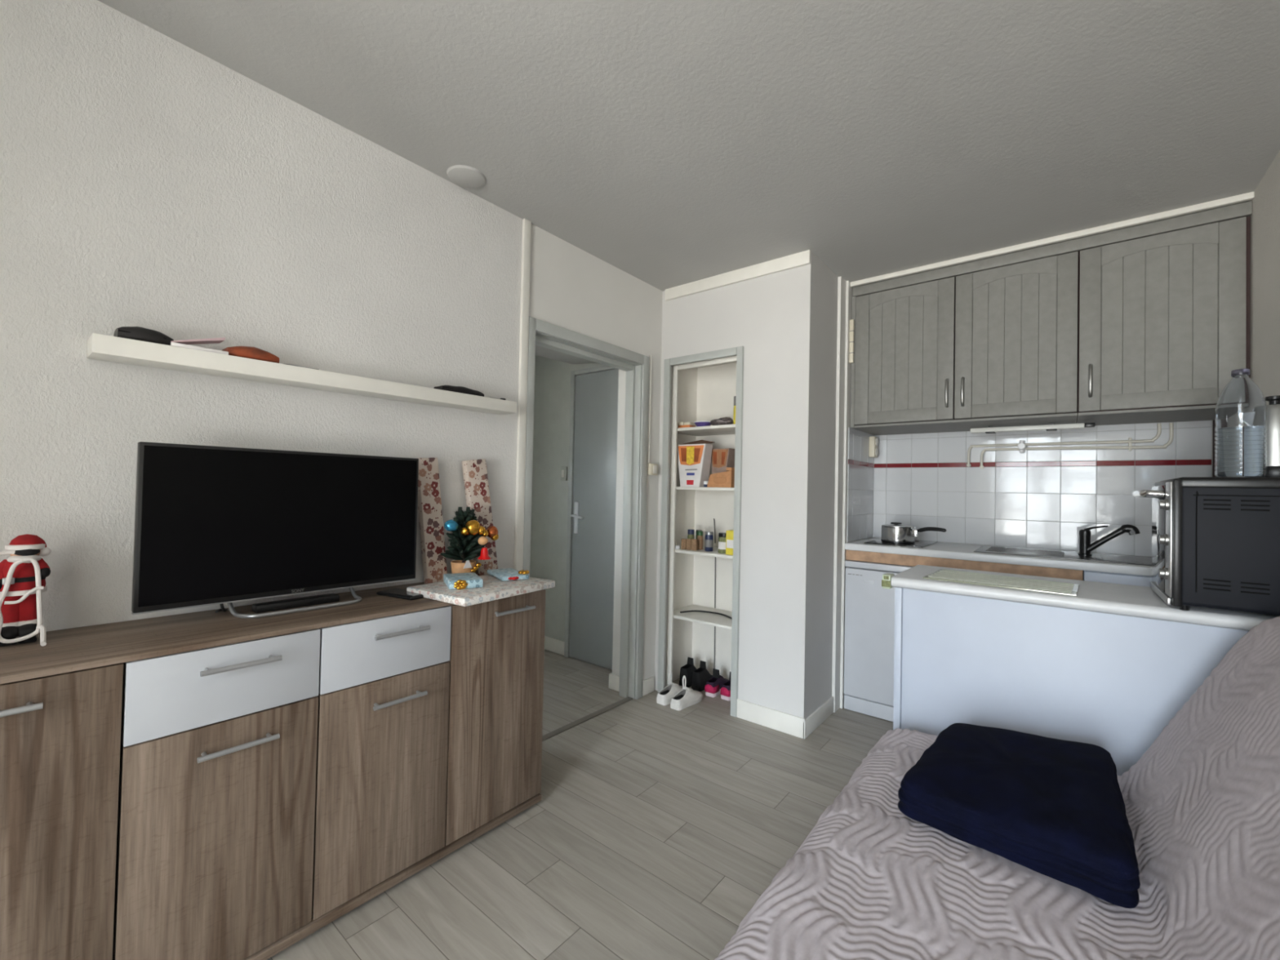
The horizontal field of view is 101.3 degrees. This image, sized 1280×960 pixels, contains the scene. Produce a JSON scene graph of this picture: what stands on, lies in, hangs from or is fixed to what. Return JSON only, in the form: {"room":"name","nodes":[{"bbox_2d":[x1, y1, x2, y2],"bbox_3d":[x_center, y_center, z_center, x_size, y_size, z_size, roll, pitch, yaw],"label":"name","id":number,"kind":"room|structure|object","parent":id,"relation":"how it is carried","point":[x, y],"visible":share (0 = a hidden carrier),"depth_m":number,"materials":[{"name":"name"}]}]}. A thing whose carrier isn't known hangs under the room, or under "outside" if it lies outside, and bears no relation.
{"room":"studio apartment","nodes":[
{"label":"studio apartment","id":0,"kind":"room"},
{"bbox_2d":[0,0,613,641],"bbox_3d":[-2.272,-0.071,1.647,1.650,2.600,5.940,0,-1,39],"label":"wall","id":1,"kind":"structure","parent":0,"point":[147,181],"depth_m":1.56,"materials":[{"name":"paint"}]},
{"bbox_2d":[86,333,516,414],"bbox_3d":[-0.988,-0.329,1.829,0.112,0.060,1.290,0,-1,39],"label":"wall shelf","id":2,"kind":"object","parent":1,"relation":"attached to","point":[100,347],"visible":1,"depth_m":1.60,"materials":[{"name":"wood"}]},
{"bbox_2d":[113,326,173,345],"bbox_3d":[-1.328,-0.383,1.405,0.085,0.042,0.108,0,-1,39],"label":"wallet","id":3,"kind":"object","parent":2,"relation":"on","point":[138,333],"visible":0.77,"depth_m":1.37,"materials":[{"name":"black leather"}]},
{"bbox_2d":[170,337,228,355],"bbox_3d":[-1.248,-0.385,1.482,0.070,0.050,0.124,0,-1,39],"label":"letter","id":4,"kind":"object","parent":2,"relation":"on","point":[183,344],"visible":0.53,"depth_m":1.47,"materials":[{"name":"white paper"}]},
{"bbox_2d":[222,346,279,363],"bbox_3d":[-1.179,-0.379,1.589,0.086,0.041,0.128,0,-1,39],"label":"wallet","id":5,"kind":"object","parent":2,"relation":"on","point":[253,353],"visible":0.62,"depth_m":1.56,"materials":[{"name":"brown leather"}]},
{"bbox_2d":[286,364,319,369],"bbox_3d":[-1.083,-0.360,1.659,0.116,0.007,0.010,2,-1,-34],"label":"cord","id":6,"kind":"object","parent":2,"relation":"on","point":[286,364],"visible":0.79,"depth_m":1.66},
{"bbox_2d":[433,385,484,396],"bbox_3d":[-0.734,-0.363,2.137,0.077,0.033,0.190,0,-1,39],"label":"glasses case","id":7,"kind":"object","parent":2,"relation":"on","point":[448,388],"visible":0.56,"depth_m":2.10,"materials":[{"name":"plastic"}]},
{"bbox_2d":[514,218,531,571],"bbox_3d":[-0.557,0.029,2.442,0.018,2.500,0.042,0,-1,39],"label":"trim","id":8,"kind":"structure","parent":1,"relation":"attached to","point":[526,224],"depth_m":2.44,"materials":[{"name":"wood"}]},
{"bbox_2d":[544,635,564,655],"bbox_3d":[-0.803,1.252,4.099,0.665,0.100,0.012,0,-1,39],"label":"baseboard","id":9,"kind":"structure","parent":1,"relation":"attached to","point":[551,644],"depth_m":3.96,"materials":[{"name":"wood"}]},
{"bbox_2d":[560,466,567,480],"bbox_3d":[-0.574,-0.048,3.953,0.060,0.105,0.020,0,-1,39],"label":"light switch","id":10,"kind":"object","parent":1,"relation":"attached to","point":[563,469],"visible":1,"depth_m":3.94,"materials":[{"name":"paint"}]},
{"bbox_2d":[522,315,648,699],"bbox_3d":[-0.300,0.265,2.847,0.121,2.052,0.920,0,-1,39],"label":"door frame","id":11,"kind":"structure","parent":1,"relation":"attached to","point":[541,333],"depth_m":3.14,"materials":[{"name":"wood"}]},
{"bbox_2d":[542,696,633,741],"bbox_3d":[-0.310,1.288,2.813,0.040,0.005,0.816,0,-1,39],"label":"trim","id":12,"kind":"structure","parent":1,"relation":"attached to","point":[610,707],"depth_m":2.83,"materials":[{"name":"wood"}]},
{"bbox_2d":[564,364,617,657],"bbox_3d":[-0.269,0.249,3.689,0.669,2.115,0.030,0,-1,39],"label":"door frame","id":13,"kind":"structure","parent":1,"relation":"attached to","point":[601,368],"depth_m":3.87,"materials":[{"name":"wood"}]},
{"bbox_2d":[535,345,597,364],"bbox_3d":[-1.082,-1.026,3.110,1.450,0.390,2.020,0,-1,39],"label":"ceiling","id":14,"kind":"structure","parent":0,"point":[540,351],"depth_m":3.67,"materials":[{"name":"paint"}]},
{"bbox_2d":[266,649,893,959],"bbox_3d":[-0.956,1.300,1.167,4.316,0.100,6.920,0,-1,39],"label":"floor","id":15,"kind":"structure","parent":0,"point":[655,829],"depth_m":1.84,"materials":[{"name":"grey wood"}]},
{"bbox_2d":[0,582,546,959],"bbox_3d":[-1.017,0.824,1.555,0.422,0.862,1.593,0,-1,39],"label":"sideboard","id":16,"kind":"object","parent":15,"relation":"on","point":[209,784],"visible":0.97,"depth_m":1.33,"materials":[{"name":"brown wood"}]},
{"bbox_2d":[0,533,51,646],"bbox_3d":[-1.425,0.253,1.207,0.119,0.253,0.091,0,-1,39],"label":"figurine","id":17,"kind":"object","parent":16,"relation":"on","point":[23,575],"visible":1,"depth_m":1.20,"materials":[{"name":"red fabric"}]},
{"bbox_2d":[214,603,227,613],"bbox_3d":[-1.223,0.352,1.535,0.025,0.068,0.028,1,-1,-15],"label":"cable","id":18,"kind":"object","parent":16,"relation":"on","point":[223,609],"visible":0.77,"depth_m":1.53,"materials":[{"name":"black plastic"}]},
{"bbox_2d":[131,441,418,618],"bbox_3d":[-1.050,0.152,1.623,0.153,0.481,0.745,0,-1,39],"label":"television","id":19,"kind":"object","parent":16,"relation":"on","point":[214,525],"visible":1,"depth_m":1.54,"materials":[{"name":"black plastic"}]},
{"bbox_2d":[251,593,339,613],"bbox_3d":[-1.064,0.381,1.630,0.045,0.022,0.227,0,-1,39],"label":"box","id":20,"kind":"object","parent":16,"relation":"on","point":[260,607],"visible":1,"depth_m":1.61,"materials":[{"name":"black plastic"}]},
{"bbox_2d":[376,588,423,599],"bbox_3d":[-0.819,0.394,1.813,0.176,0.012,0.080,1,-1,27],"label":"phone","id":21,"kind":"object","parent":16,"relation":"on","point":[393,593],"visible":0.76,"depth_m":1.79,"materials":[{"name":"black plastic"}]},
{"bbox_2d":[416,457,447,584],"bbox_3d":[-0.822,0.159,2.063,0.061,0.497,0.125,0,-1,39],"label":"decorative panel","id":22,"kind":"object","parent":16,"relation":"on","point":[429,500],"visible":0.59,"depth_m":2.04,"materials":[{"name":"beige paper"}]},
{"bbox_2d":[461,458,497,575],"bbox_3d":[-0.680,0.161,2.234,0.061,0.502,0.159,0,-1,39],"label":"wrapped present","id":23,"kind":"object","parent":16,"relation":"on","point":[475,477],"visible":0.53,"depth_m":2.22,"materials":[{"name":"beige paper"}]},
{"bbox_2d":[406,573,555,606],"bbox_3d":[-0.573,0.394,1.929,0.315,0.026,0.426,1,-1,33],"label":"countertop","id":24,"kind":"structure","parent":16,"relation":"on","point":[493,588],"depth_m":1.82,"materials":[{"name":"white stone"}]},
{"bbox_2d":[443,572,483,590],"bbox_3d":[-0.638,0.362,1.890,0.112,0.035,0.183,2,-1,-27],"label":"wrapped present","id":25,"kind":"object","parent":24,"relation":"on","point":[459,581],"visible":1,"depth_m":1.84,"materials":[{"name":"blue paper"}]},
{"bbox_2d":[440,506,498,573],"bbox_3d":[-0.679,0.257,2.088,0.233,0.302,0.158,2,-1,-36],"label":"tree","id":26,"kind":"object","parent":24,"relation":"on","point":[468,540],"visible":1,"depth_m":2.06,"materials":[{"name":"green plastic"}]},
{"bbox_2d":[487,568,528,581],"bbox_3d":[-0.517,0.368,2.086,0.120,0.029,0.212,2,-1,-33],"label":"wrapped present","id":27,"kind":"object","parent":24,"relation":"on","point":[504,574],"visible":1,"depth_m":2.04,"materials":[{"name":"blue paper"}]},
{"bbox_2d":[656,671,682,705],"bbox_3d":[0.199,1.221,3.144,0.096,0.172,0.253,0,-1,40],"label":"sneaker","id":28,"kind":"object","parent":15,"relation":"on","point":[664,697],"visible":0.75,"depth_m":3.09,"materials":[{"name":"fabric"}]},
{"bbox_2d":[670,675,702,711],"bbox_3d":[0.278,1.221,3.076,0.096,0.172,0.253,0,-1,41],"label":"sneaker","id":29,"kind":"object","parent":15,"relation":"on","point":[686,697],"visible":1,"depth_m":3.04,"materials":[{"name":"fabric"}]},
{"bbox_2d":[679,657,696,687],"bbox_3d":[0.344,1.233,3.422,0.089,0.163,0.243,0,-1,37],"label":"boot","id":30,"kind":"object","parent":15,"relation":"on","point":[687,670],"visible":0.55,"depth_m":3.34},
{"bbox_2d":[691,660,712,691],"bbox_3d":[0.418,1.234,3.355,0.089,0.163,0.243,0,-1,39],"label":"boot","id":31,"kind":"object","parent":15,"relation":"on","point":[701,675],"visible":0.7,"depth_m":3.27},
{"bbox_2d":[704,668,728,697],"bbox_3d":[0.489,1.245,3.277,0.088,0.140,0.244,1,-1,35],"label":"shoe","id":32,"kind":"object","parent":15,"relation":"on","point":[713,686],"visible":0.9,"depth_m":3.20,"materials":[{"name":"fabric"}]},
{"bbox_2d":[720,671,730,700],"bbox_3d":[0.585,1.246,3.226,0.088,0.140,0.244,0,-1,41],"label":"shoe","id":33,"kind":"object","parent":15,"relation":"on","point":[725,691],"visible":0.38,"depth_m":3.13,"materials":[{"name":"pink"}]},
{"bbox_2d":[844,560,912,721],"bbox_3d":[1.524,0.905,3.102,0.454,0.858,0.534,0,-1,39],"label":"base cabinet","id":34,"kind":"object","parent":15,"relation":"on","point":[869,607],"visible":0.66,"depth_m":2.95,"materials":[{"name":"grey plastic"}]},
{"bbox_2d":[714,616,1279,959],"bbox_3d":[0.732,0.798,0.890,1.101,0.965,1.988,0,-1,39],"label":"sofa","id":35,"kind":"object","parent":15,"relation":"on","point":[870,880],"visible":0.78,"depth_m":1.07,"materials":[{"name":"fabric"}]},
{"bbox_2d":[897,723,1140,908],"bbox_3d":[0.996,0.808,1.399,0.477,0.125,0.663,0,-1,39],"label":"folded throw","id":36,"kind":"object","parent":35,"relation":"on","point":[1051,807],"visible":1,"depth_m":1.25,"materials":[{"name":"fabric"}]},
{"bbox_2d":[881,564,1279,775],"bbox_3d":[1.586,0.855,1.960,1.162,0.922,0.514,0,-1,39],"label":"kitchen island","id":37,"kind":"object","parent":15,"relation":"on","point":[1108,666],"depth_m":1.81,"materials":[{"name":"wood"}]},
{"bbox_2d":[891,564,1279,631],"bbox_3d":[1.611,0.422,1.960,1.128,0.041,0.504,0,-1,39],"label":"island countertop","id":38,"kind":"structure","parent":37,"relation":"on","point":[1142,602],"depth_m":1.81,"materials":[{"name":"laminate"}]},
{"bbox_2d":[922,568,1079,595],"bbox_3d":[1.412,0.394,2.060,0.475,0.010,0.316,0,-1,42],"label":"board","id":39,"kind":"object","parent":38,"relation":"on","point":[1002,581],"visible":1,"depth_m":2.01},
{"bbox_2d":[1132,476,1279,615],"bbox_3d":[1.854,0.199,1.679,0.386,0.404,0.432,0,-1,39],"label":"oven","id":40,"kind":"object","parent":38,"relation":"on","point":[1215,540],"visible":1,"depth_m":1.54,"materials":[{"name":"metal"}]},
{"bbox_2d":[1214,368,1266,477],"bbox_3d":[1.869,-0.174,1.633,0.107,0.339,0.107,0,-1,39],"label":"water bottle","id":41,"kind":"object","parent":40,"relation":"on","point":[1241,407],"visible":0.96,"depth_m":1.60,"materials":[{"name":"clear plastic"}]},
{"bbox_2d":[1265,395,1279,477],"bbox_3d":[1.998,-0.133,1.651,0.124,0.264,0.124,1,-1,-6],"label":"kettle","id":42,"kind":"object","parent":40,"relation":"on","point":[1273,422],"visible":0.53,"depth_m":1.62,"materials":[{"name":"silver metal"}]},
{"bbox_2d":[1082,570,1151,586],"bbox_3d":[2.376,0.881,2.423,0.513,0.920,0.520,0,-1,39],"label":"base cabinet","id":43,"kind":"object","parent":15,"relation":"on","point":[1087,575],"visible":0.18,"depth_m":2.32,"materials":[{"name":"wood"}]},
{"bbox_2d":[844,537,1151,576],"bbox_3d":[1.980,0.398,2.773,1.579,0.039,0.566,0,-1,39],"label":"countertop","id":44,"kind":"structure","parent":43,"relation":"on","point":[939,549],"depth_m":2.62,"materials":[{"name":"laminate"}]},
{"bbox_2d":[863,538,937,547],"bbox_3d":[1.569,0.372,3.141,0.306,0.006,0.465,0,-1,39],"label":"cooktop","id":45,"kind":"object","parent":44,"relation":"in","point":[919,544],"visible":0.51,"depth_m":3.02,"materials":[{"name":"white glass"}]},
{"bbox_2d":[880,522,946,543],"bbox_3d":[1.574,0.307,3.020,0.345,0.119,0.182,0,-1,39],"label":"saucepan","id":46,"kind":"object","parent":45,"relation":"on","point":[893,533],"visible":1,"depth_m":2.99,"materials":[{"name":"metal"}]},
{"bbox_2d":[845,549,1082,580],"bbox_3d":[1.618,0.439,2.736,1.057,0.058,0.018,0,-1,39],"label":"board","id":47,"kind":"object","parent":44,"relation":"attached to","point":[872,557],"visible":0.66,"depth_m":2.69,"materials":[{"name":"wood"}]},
{"bbox_2d":[973,545,1151,565],"bbox_3d":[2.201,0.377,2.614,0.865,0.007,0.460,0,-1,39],"label":"sink","id":48,"kind":"object","parent":44,"relation":"in","point":[1062,554],"visible":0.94,"depth_m":2.61,"materials":[{"name":"metal"}]},
{"bbox_2d":[1078,524,1140,555],"bbox_3d":[2.290,0.295,2.564,0.226,0.164,0.053,0,-1,45],"label":"faucet","id":49,"kind":"object","parent":44,"relation":"on","point":[1086,547],"visible":1,"depth_m":2.59,"materials":[{"name":"black metal"}]},
{"bbox_2d":[528,223,662,689],"bbox_3d":[-0.117,0.049,3.081,0.100,2.500,1.555,0,-1,39],"label":"wall","id":50,"kind":"structure","parent":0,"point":[571,288],"depth_m":2.95,"materials":[{"name":"white paint"}]},
{"bbox_2d":[642,675,654,696],"bbox_3d":[0.049,1.260,3.208,0.012,0.090,0.115,0,-1,39],"label":"baseboard","id":51,"kind":"structure","parent":50,"relation":"attached to","point":[648,684],"depth_m":3.20,"materials":[{"name":"wood"}]},
{"bbox_2d":[647,355,652,463],"bbox_3d":[0.061,-0.434,3.208,0.010,0.663,0.012,0,-1,39],"label":"duct","id":52,"kind":"object","parent":50,"relation":"attached to","point":[651,356],"visible":1,"depth_m":3.20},
{"bbox_2d":[647,463,657,475],"bbox_3d":[0.080,-0.064,3.216,0.034,0.070,0.073,0,-1,39],"label":"light switch","id":53,"kind":"object","parent":50,"relation":"attached to","point":[652,468],"visible":1,"depth_m":3.19,"materials":[{"name":"beige plastic"}]},
{"bbox_2d":[612,368,626,675],"bbox_3d":[-0.031,0.156,3.358,0.115,2.300,0.250,0,-1,39],"label":"wall","id":54,"kind":"structure","parent":0,"point":[622,374],"depth_m":3.27,"materials":[{"name":"white paint"}]},
{"bbox_2d":[568,368,618,670],"bbox_3d":[-0.271,0.264,3.652,0.620,2.068,0.085,0,-1,39],"label":"door","id":55,"kind":"structure","parent":54,"relation":"in","point":[596,402],"depth_m":3.72,"materials":[{"name":"white laminate"}]},
{"bbox_2d":[608,672,619,691],"bbox_3d":[-0.082,1.259,3.322,0.124,0.090,0.212,0,-1,39],"label":"baseboard","id":56,"kind":"structure","parent":54,"relation":"attached to","point":[614,680],"depth_m":3.25,"materials":[{"name":"wood"}]},
{"bbox_2d":[97,0,1279,291],"bbox_3d":[-0.299,-1.295,0.723,2.766,0.100,6.920,0,-1,39],"label":"ceiling","id":57,"kind":"structure","parent":0,"point":[670,143],"depth_m":1.70,"materials":[{"name":"paint"}]},
{"bbox_2d":[446,164,486,188],"bbox_3d":[-0.703,-1.223,2.125,0.152,0.014,0.152,0,-1,39],"label":"cap","id":58,"kind":"object","parent":57,"relation":"attached to","point":[465,176],"visible":1,"depth_m":2.11,"materials":[{"name":"paint"}]},
{"bbox_2d":[666,362,736,680],"bbox_3d":[0.478,0.270,3.292,0.562,2.090,0.368,0,-1,39],"label":"wall","id":59,"kind":"structure","parent":0,"point":[708,393],"depth_m":3.51,"materials":[{"name":"white paint"}]},
{"bbox_2d":[666,604,732,630],"bbox_3d":[0.471,0.858,3.288,0.558,0.018,0.346,0,-1,39],"label":"closet shelf","id":60,"kind":"object","parent":59,"relation":"attached to","point":[705,618],"visible":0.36,"depth_m":3.26,"materials":[{"name":"wood"}]},
{"bbox_2d":[680,609,732,619],"bbox_3d":[0.461,0.844,3.258,0.423,0.010,0.154,0,-1,39],"label":"hose","id":61,"kind":"object","parent":60,"relation":"on","point":[694,610],"visible":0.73,"depth_m":3.35,"materials":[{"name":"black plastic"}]},
{"bbox_2d":[669,486,734,490],"bbox_3d":[0.488,0.057,3.302,0.558,0.018,0.346,0,-1,39],"label":"closet shelf","id":62,"kind":"object","parent":59,"relation":"attached to","point":[677,487],"visible":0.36,"depth_m":3.15,"materials":[{"name":"wood"}]},
{"bbox_2d":[676,440,714,487],"bbox_3d":[0.341,-0.107,3.310,0.263,0.302,0.101,0,-1,37],"label":"box","id":63,"kind":"object","parent":62,"relation":"on","point":[694,457],"visible":0.94,"depth_m":3.27,"materials":[{"name":"cardboard"}]},
{"bbox_2d":[680,448,700,462],"bbox_3d":[0.314,-0.157,3.274,0.141,0.090,0.004,0,-1,37],"label":"picture","id":64,"kind":"object","parent":63,"relation":"attached to","point":[683,451],"depth_m":3.26},
{"bbox_2d":[703,480,707,487],"bbox_3d":[0.401,0.025,3.187,0.028,0.036,0.028,0,-1,39],"label":"jar","id":65,"kind":"object","parent":62,"relation":"on","point":[705,482],"visible":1,"depth_m":3.18,"materials":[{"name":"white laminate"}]},
{"bbox_2d":[706,467,734,487],"bbox_3d":[0.500,-0.014,3.163,0.168,0.118,0.106,0,-1,39],"label":"cardboard tray","id":66,"kind":"object","parent":62,"relation":"on","point":[723,479],"visible":0.91,"depth_m":3.10,"materials":[{"name":"cardboard"}]},
{"bbox_2d":[711,448,734,474],"bbox_3d":[0.526,-0.074,3.314,0.135,0.245,0.100,0,-1,41],"label":"box","id":67,"kind":"object","parent":62,"relation":"on","point":[722,459],"visible":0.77,"depth_m":3.27,"materials":[{"name":"cardboard"}]},
{"bbox_2d":[713,451,725,464],"bbox_3d":[0.495,-0.137,3.281,0.091,0.083,0.003,0,-1,41],"label":"picture","id":68,"kind":"object","parent":67,"relation":"attached to","point":[719,457],"depth_m":3.28},
{"bbox_2d":[675,545,733,559],"bbox_3d":[0.480,0.451,3.295,0.558,0.018,0.346,0,-1,39],"label":"closet shelf","id":69,"kind":"object","parent":59,"relation":"attached to","point":[715,553],"visible":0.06,"depth_m":3.18,"materials":[{"name":"wood"}]},
{"bbox_2d":[675,542,679,549],"bbox_3d":[0.230,0.413,3.319,0.046,0.046,0.046,0,-1,39],"label":"tealight","id":70,"kind":"object","parent":69,"relation":"on","point":[677,547],"visible":0.8,"depth_m":3.30,"materials":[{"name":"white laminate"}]},
{"bbox_2d":[680,538,697,551],"bbox_3d":[0.309,0.402,3.287,0.111,0.070,0.024,0,-1,39],"label":"packet","id":71,"kind":"object","parent":69,"relation":"on","point":[686,544],"visible":1,"depth_m":3.27,"materials":[{"name":"cardboard"}]},
{"bbox_2d":[687,528,694,538],"bbox_3d":[0.329,0.380,3.388,0.044,0.120,0.044,0,-1,39],"label":"jar","id":72,"kind":"object","parent":69,"relation":"on","point":[691,532],"visible":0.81,"depth_m":3.37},
{"bbox_2d":[697,530,702,549],"bbox_3d":[0.379,0.381,3.321,0.040,0.116,0.040,0,-1,39],"label":"jar","id":73,"kind":"object","parent":69,"relation":"on","point":[700,533],"visible":0.94,"depth_m":3.30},
{"bbox_2d":[704,531,713,551],"bbox_3d":[0.427,0.379,3.244,0.053,0.120,0.053,0,-1,39],"label":"jar","id":74,"kind":"object","parent":69,"relation":"on","point":[708,540],"visible":1,"depth_m":3.22,"materials":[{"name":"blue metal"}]},
{"bbox_2d":[718,532,725,553],"bbox_3d":[0.508,0.379,3.159,0.073,0.120,0.073,0,-1,39],"label":"jar","id":75,"kind":"object","parent":69,"relation":"on","point":[722,539],"visible":0.57,"depth_m":3.13,"materials":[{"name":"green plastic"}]},
{"bbox_2d":[725,529,733,555],"bbox_3d":[0.547,0.368,3.089,0.060,0.142,0.061,0,-1,39],"label":"box","id":76,"kind":"object","parent":69,"relation":"on","point":[729,534],"visible":0.52,"depth_m":3.07,"materials":[{"name":"cardboard"}]},
{"bbox_2d":[677,423,735,436],"bbox_3d":[0.496,-0.312,3.308,0.558,0.018,0.346,0,-1,39],"label":"closet shelf","id":77,"kind":"object","parent":59,"relation":"attached to","point":[725,429],"visible":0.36,"depth_m":3.27,"materials":[{"name":"wood"}]},
{"bbox_2d":[677,422,695,427],"bbox_3d":[0.301,-0.348,3.371,0.093,0.046,0.074,0,-1,39],"label":"box","id":78,"kind":"object","parent":77,"relation":"on","point":[681,424],"visible":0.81,"depth_m":3.34,"materials":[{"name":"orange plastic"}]},
{"bbox_2d":[693,420,711,426],"bbox_3d":[0.397,-0.345,3.293,0.120,0.042,0.120,0,-1,39],"label":"bowl","id":79,"kind":"object","parent":77,"relation":"on","point":[703,423],"visible":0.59,"depth_m":3.25,"materials":[{"name":"plastic"}]},
{"bbox_2d":[710,417,733,425],"bbox_3d":[0.500,-0.353,3.220,0.149,0.065,0.104,1,-1,20],"label":"crumpled bag","id":80,"kind":"object","parent":77,"relation":"on","point":[724,420],"visible":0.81,"depth_m":3.18,"materials":[{"name":"grey plastic"}]},
{"bbox_2d":[733,395,736,424],"bbox_3d":[0.586,-0.412,3.142,0.052,0.178,0.052,0,-1,39],"label":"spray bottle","id":81,"kind":"object","parent":77,"relation":"on","point":[735,397],"visible":0.23,"depth_m":3.13,"materials":[{"name":"yellow plastic"}]},
{"bbox_2d":[685,355,736,368],"bbox_3d":[0.500,-0.789,3.309,0.562,0.030,0.368,0,-1,39],"label":"trim","id":82,"kind":"structure","parent":59,"relation":"attached to","point":[731,356],"depth_m":3.50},
{"bbox_2d":[713,518,715,668],"bbox_3d":[0.492,0.785,3.482,0.035,1.057,0.010,0,-1,39],"label":"cable","id":83,"kind":"object","parent":59,"relation":"attached to","point":[713,518],"visible":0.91,"depth_m":3.48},
{"bbox_2d":[733,405,735,424],"bbox_3d":[0.586,-0.384,3.142,0.052,0.122,0.052,0,-1,39],"label":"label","id":84,"kind":"object","parent":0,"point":[734,412],"depth_m":3.13,"materials":[{"name":"paper"}]},
{"bbox_2d":[654,250,838,719],"bbox_3d":[0.646,0.067,3.186,0.953,2.500,0.505,0,-1,39],"label":"wall","id":85,"kind":"structure","parent":0,"point":[785,322],"depth_m":2.83,"materials":[{"name":"white paint"}]},
{"bbox_2d":[657,346,743,717],"bbox_3d":[0.346,0.279,3.089,0.544,2.060,0.020,0,-1,39],"label":"closet frame","id":86,"kind":"object","parent":85,"relation":"attached to","point":[738,352],"visible":0.91,"depth_m":3.02,"materials":[{"name":"wood"}]},
{"bbox_2d":[666,355,736,685],"bbox_3d":[0.382,0.296,3.143,0.500,2.030,0.018,0,-1,39],"label":"trim","id":87,"kind":"structure","parent":85,"relation":"attached to","point":[676,368],"depth_m":3.28,"materials":[{"name":"wood"}]},
{"bbox_2d":[664,249,810,301],"bbox_3d":[0.519,-1.154,2.994,0.923,0.070,0.018,0,-1,39],"label":"crown molding","id":88,"kind":"structure","parent":85,"relation":"attached to","point":[803,258],"depth_m":2.94,"materials":[{"name":"wood"}]},
{"bbox_2d":[736,696,834,738],"bbox_3d":[0.835,1.268,2.961,0.387,0.100,0.480,0,-1,39],"label":"baseboard","id":89,"kind":"structure","parent":85,"relation":"attached to","point":[793,725],"depth_m":2.78,"materials":[{"name":"wood"}]},
{"bbox_2d":[831,276,871,712],"bbox_3d":[0.928,0.080,3.589,1.085,2.500,0.650,0,-1,39],"label":"door frame","id":90,"kind":"structure","parent":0,"point":[844,289],"depth_m":3.05,"materials":[{"name":"white paint"}]},
{"bbox_2d":[848,319,854,363],"bbox_3d":[1.254,-0.819,3.101,0.024,0.255,0.023,0,-1,39],"label":"wall box","id":91,"kind":"object","parent":90,"relation":"attached to","point":[851,342],"visible":1,"depth_m":3.09,"materials":[{"name":"beige plastic"}]},
{"bbox_2d":[846,426,874,542],"bbox_3d":[1.390,0.034,3.291,0.008,0.677,0.533,0,-1,39],"label":"tiled wall","id":92,"kind":"structure","parent":90,"relation":"attached to","point":[860,469],"depth_m":3.26,"materials":[{"name":"tile"}]},
{"bbox_2d":[869,435,878,457],"bbox_3d":[1.527,-0.215,3.424,0.041,0.135,0.080,0,-1,39],"label":"socket","id":93,"kind":"object","parent":92,"relation":"attached to","point":[873,441],"visible":1,"depth_m":3.40,"materials":[{"name":"beige plastic"}]},
{"bbox_2d":[875,420,1212,556],"bbox_3d":[1.817,0.095,3.352,2.766,2.500,0.100,0,-1,39],"label":"wall","id":94,"kind":"structure","parent":0,"point":[1211,420],"depth_m":2.69,"materials":[{"name":"tile"}]},
{"bbox_2d":[849,251,1078,435],"bbox_3d":[1.805,-0.690,2.975,1.036,0.780,0.541,0,-1,39],"label":"upper cabinet","id":95,"kind":"object","parent":94,"relation":"attached to","point":[997,347],"visible":1,"depth_m":2.74,"materials":[{"name":"grey paint"}]},
{"bbox_2d":[969,422,1094,433],"bbox_3d":[2.063,-0.277,2.781,0.528,0.042,0.046,0,-1,39],"label":"lamp","id":96,"kind":"object","parent":95,"relation":"attached to","point":[1051,426],"visible":1,"depth_m":2.75,"materials":[{"name":"white plastic"}]},
{"bbox_2d":[852,200,1252,297],"bbox_3d":[1.885,-1.114,2.638,1.575,0.054,0.028,0,-1,39],"label":"crown molding","id":97,"kind":"structure","parent":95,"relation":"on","point":[1244,209],"depth_m":2.49,"materials":[{"name":"grey paint"}]},
{"bbox_2d":[872,420,1211,556],"bbox_3d":[2.154,0.045,3.012,1.543,0.677,0.008,0,-1,39],"label":"tiled wall","id":98,"kind":"structure","parent":94,"relation":"attached to","point":[1033,499],"depth_m":2.95,"materials":[{"name":"tile"}]},
{"bbox_2d":[966,422,1173,468],"bbox_3d":[2.289,-0.175,2.858,0.876,0.222,0.080,0,-1,39],"label":"pipework","id":99,"kind":"object","parent":98,"relation":"attached to","point":[1021,446],"visible":1,"depth_m":2.83,"materials":[{"name":"white metal"}]},
{"bbox_2d":[1017,440,1026,453],"bbox_3d":[2.154,-0.189,2.959,0.040,0.072,0.066,0,-1,39],"label":"tap","id":100,"kind":"object","parent":99,"relation":"on","point":[1021,446],"depth_m":2.96,"materials":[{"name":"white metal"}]},
{"bbox_2d":[1075,216,1250,425],"bbox_3d":[2.419,-0.686,2.479,0.538,0.780,0.541,0,-1,39],"label":"upper cabinet","id":101,"kind":"object","parent":94,"relation":"attached to","point":[1164,319],"visible":0.96,"depth_m":2.29,"materials":[{"name":"grey paint"}]},
{"bbox_2d":[1212,419,1216,476],"bbox_3d":[2.759,0.051,2.503,0.034,0.675,0.027,0,-1,39],"label":"trim","id":102,"kind":"structure","parent":94,"relation":"attached to","point":[1214,436],"depth_m":2.51,"materials":[{"name":"plastic"}]},
{"bbox_2d":[1248,150,1279,404],"bbox_3d":[0.710,0.012,-0.137,0.100,2.500,6.920,0,-1,39],"label":"wall","id":103,"kind":"structure","parent":0,"point":[1264,348],"depth_m":1.97,"materials":[{"name":"grey paint"}]},
{"bbox_2d":[850,191,1253,287],"bbox_3d":[1.866,-1.154,2.618,1.581,0.026,0.025,0,-1,39],"label":"trim","id":104,"kind":"structure","parent":103,"relation":"attached to","point":[1248,196],"depth_m":2.47,"materials":[{"name":"wood"}]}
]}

